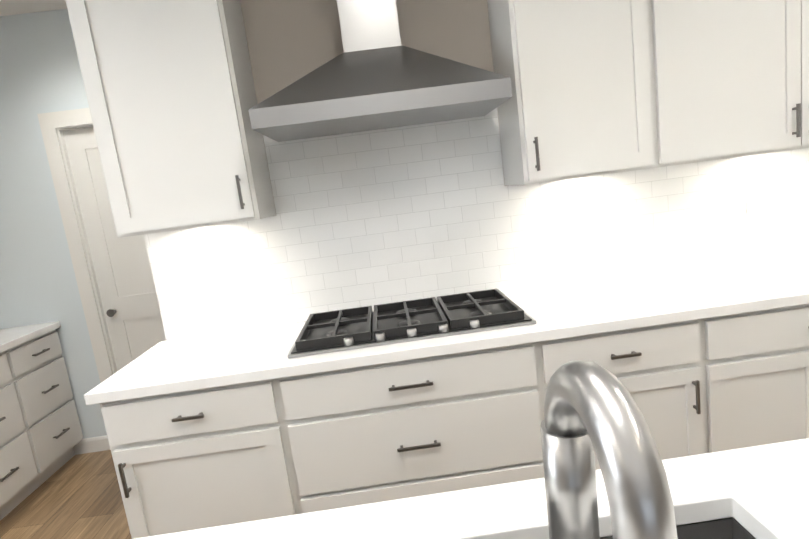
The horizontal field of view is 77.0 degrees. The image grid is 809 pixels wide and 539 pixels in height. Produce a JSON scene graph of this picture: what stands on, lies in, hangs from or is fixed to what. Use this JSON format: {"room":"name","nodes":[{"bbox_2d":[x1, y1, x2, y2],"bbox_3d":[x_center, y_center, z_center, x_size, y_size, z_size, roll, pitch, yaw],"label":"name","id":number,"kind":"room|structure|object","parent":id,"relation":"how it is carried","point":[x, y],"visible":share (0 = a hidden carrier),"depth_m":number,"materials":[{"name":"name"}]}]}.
{"room":"kitchen","nodes":[
{"label":"kitchen","id":0,"kind":"room"},
{"bbox_2d":[0,0,66,15],"bbox_3d":[0.003,-1.057,-1.887,6.020,0.100,10.350,-8,9,-2],"label":"ceiling","id":1,"kind":"structure","parent":0,"point":[11,7],"depth_m":2.93,"materials":[{"name":"white paint"}]},
{"bbox_2d":[0,9,106,438],"bbox_3d":[-2.077,-0.168,3.311,1.690,2.780,0.150,-8,9,-2],"label":"wall","id":2,"kind":"structure","parent":0,"point":[40,71],"depth_m":3.18,"materials":[{"name":"blue"}]},
{"bbox_2d":[73,435,110,454],"bbox_3d":[-2.348,1.217,3.430,0.787,0.100,0.013,-8,9,-2],"label":"baseboard","id":3,"kind":"structure","parent":2,"relation":"attached to","point":[92,444],"depth_m":3.43,"materials":[{"name":"white"}]},
{"bbox_2d":[37,108,166,382],"bbox_3d":[-1.643,0.062,3.359,0.910,2.205,0.168,-8,9,-2],"label":"pantry door","id":4,"kind":"structure","parent":2,"relation":"in","point":[117,290],"depth_m":3.28,"materials":[{"name":"white wood"}]},
{"bbox_2d":[0,450,131,538],"bbox_3d":[0.368,1.762,-1.426,6.020,0.100,10.350,-8,9,-2],"label":"floor","id":5,"kind":"structure","parent":0,"point":[78,496],"depth_m":2.80,"materials":[{"name":"brown wood"}]},
{"bbox_2d":[0,330,82,519],"bbox_3d":[-2.445,0.919,2.896,0.637,0.880,0.927,-8,9,-2],"label":"base cabinet","id":6,"kind":"object","parent":5,"relation":"on","point":[41,435],"visible":1,"depth_m":2.98,"materials":[{"name":"white paint"}]},
{"bbox_2d":[0,321,60,352],"bbox_3d":[-2.515,0.468,2.829,0.617,0.040,0.942,-8,9,-2],"label":"countertop","id":7,"kind":"structure","parent":6,"relation":"on","point":[12,337],"depth_m":3.08,"materials":[{"name":"white stone"}]},
{"bbox_2d":[100,379,299,538],"bbox_3d":[-0.737,0.814,2.187,0.631,0.880,0.625,-8,9,-2],"label":"base cabinet","id":8,"kind":"object","parent":5,"relation":"on","point":[241,453],"depth_m":1.86,"materials":[{"name":"white paint"}]},
{"bbox_2d":[276,338,563,513],"bbox_3d":[0.050,0.708,2.212,1.104,0.880,0.625,-8,9,-2],"label":"base cabinet","id":9,"kind":"object","parent":5,"relation":"on","point":[472,419],"depth_m":1.88,"materials":[{"name":"white paint"}]},
{"bbox_2d":[564,315,731,469],"bbox_3d":[0.866,0.598,2.238,0.691,0.880,0.625,-8,9,-2],"label":"base cabinet","id":10,"kind":"object","parent":5,"relation":"on","point":[678,375],"depth_m":1.90,"materials":[{"name":"white paint"}]},
{"bbox_2d":[728,304,808,448],"bbox_3d":[1.584,0.501,2.260,1.051,0.880,0.625,-8,9,-2],"label":"base cabinet","id":11,"kind":"object","parent":5,"relation":"on","point":[770,348],"depth_m":1.93,"materials":[{"name":"white paint"}]},
{"bbox_2d":[84,253,808,404],"bbox_3d":[0.872,0.139,2.160,4.057,0.040,0.640,-8,9,-2],"label":"countertop","id":12,"kind":"structure","parent":11,"relation":"on","point":[216,360],"depth_m":1.87,"materials":[{"name":"white stone"}]},
{"bbox_2d":[287,288,535,357],"bbox_3d":[0.016,0.204,2.148,0.940,0.050,0.500,-8,9,-2],"label":"cooktop","id":13,"kind":"object","parent":12,"relation":"in","point":[403,321],"visible":1,"depth_m":2.06,"materials":[{"name":"black metal"}]},
{"bbox_3d":[0.123,0.974,0.524,2.169,0.880,0.953,-8,9,-2],"label":"kitchen island","id":14,"kind":"object","parent":5,"relation":"on","visible":0},
{"bbox_2d":[135,438,808,538],"bbox_3d":[0.068,0.530,0.402,2.290,0.040,1.130,-8,9,-2],"label":"island countertop","id":15,"kind":"structure","parent":14,"relation":"on","point":[760,492],"depth_m":0.89,"materials":[{"name":"white stone"}]},
{"bbox_2d":[540,360,677,538],"bbox_3d":[0.125,0.284,0.394,0.137,0.428,0.187,-8,9,-2],"label":"faucet","id":16,"kind":"object","parent":15,"relation":"on","point":[590,407],"visible":1,"depth_m":0.34,"materials":[{"name":"silver metal"}]},
{"bbox_2d":[600,517,755,538],"bbox_3d":[0.186,0.607,0.661,0.804,0.220,0.419,-8,9,-2],"label":"sink","id":17,"kind":"object","parent":15,"relation":"in","point":[729,528],"visible":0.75,"depth_m":0.85,"materials":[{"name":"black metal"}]},
{"bbox_2d":[167,0,808,340],"bbox_3d":[0.784,-0.465,2.864,4.030,2.780,0.940,-8,9,-2],"label":"wall","id":18,"kind":"structure","parent":0,"point":[289,42],"depth_m":2.25,"materials":[{"name":"paint"}]},
{"bbox_2d":[66,0,275,237],"bbox_3d":[-0.933,-0.750,2.073,0.561,1.154,0.345,-8,9,-2],"label":"upper cabinet","id":19,"kind":"object","parent":18,"relation":"attached to","point":[169,86],"depth_m":1.94,"materials":[{"name":"white paint"}]},
{"bbox_2d":[249,0,511,141],"bbox_3d":[-0.154,-1.097,1.980,0.940,1.018,0.490,-8,9,-2],"label":"range hood","id":20,"kind":"object","parent":18,"relation":"attached to","point":[375,75],"visible":1,"depth_m":1.89,"materials":[{"name":"silver metal"}]},
{"bbox_2d":[144,108,808,339],"bbox_3d":[0.810,-0.393,2.396,4.028,0.937,0.007,-8,9,-2],"label":"backsplash","id":21,"kind":"structure","parent":18,"relation":"attached to","point":[372,218],"depth_m":2.38,"materials":[{"name":"tile"}]},
{"bbox_2d":[487,0,637,185],"bbox_3d":[0.708,-0.971,2.125,0.614,1.154,0.345,-8,9,-2],"label":"upper cabinet","id":22,"kind":"object","parent":18,"relation":"attached to","point":[601,87],"depth_m":2.00,"materials":[{"name":"white paint"}]},
{"bbox_2d":[630,0,808,169],"bbox_3d":[1.526,-1.078,2.128,1.327,1.154,0.391,-8,9,-2],"label":"upper cabinet","id":23,"kind":"object","parent":18,"relation":"attached to","point":[714,79],"depth_m":2.02,"materials":[{"name":"white paint"}]}
]}

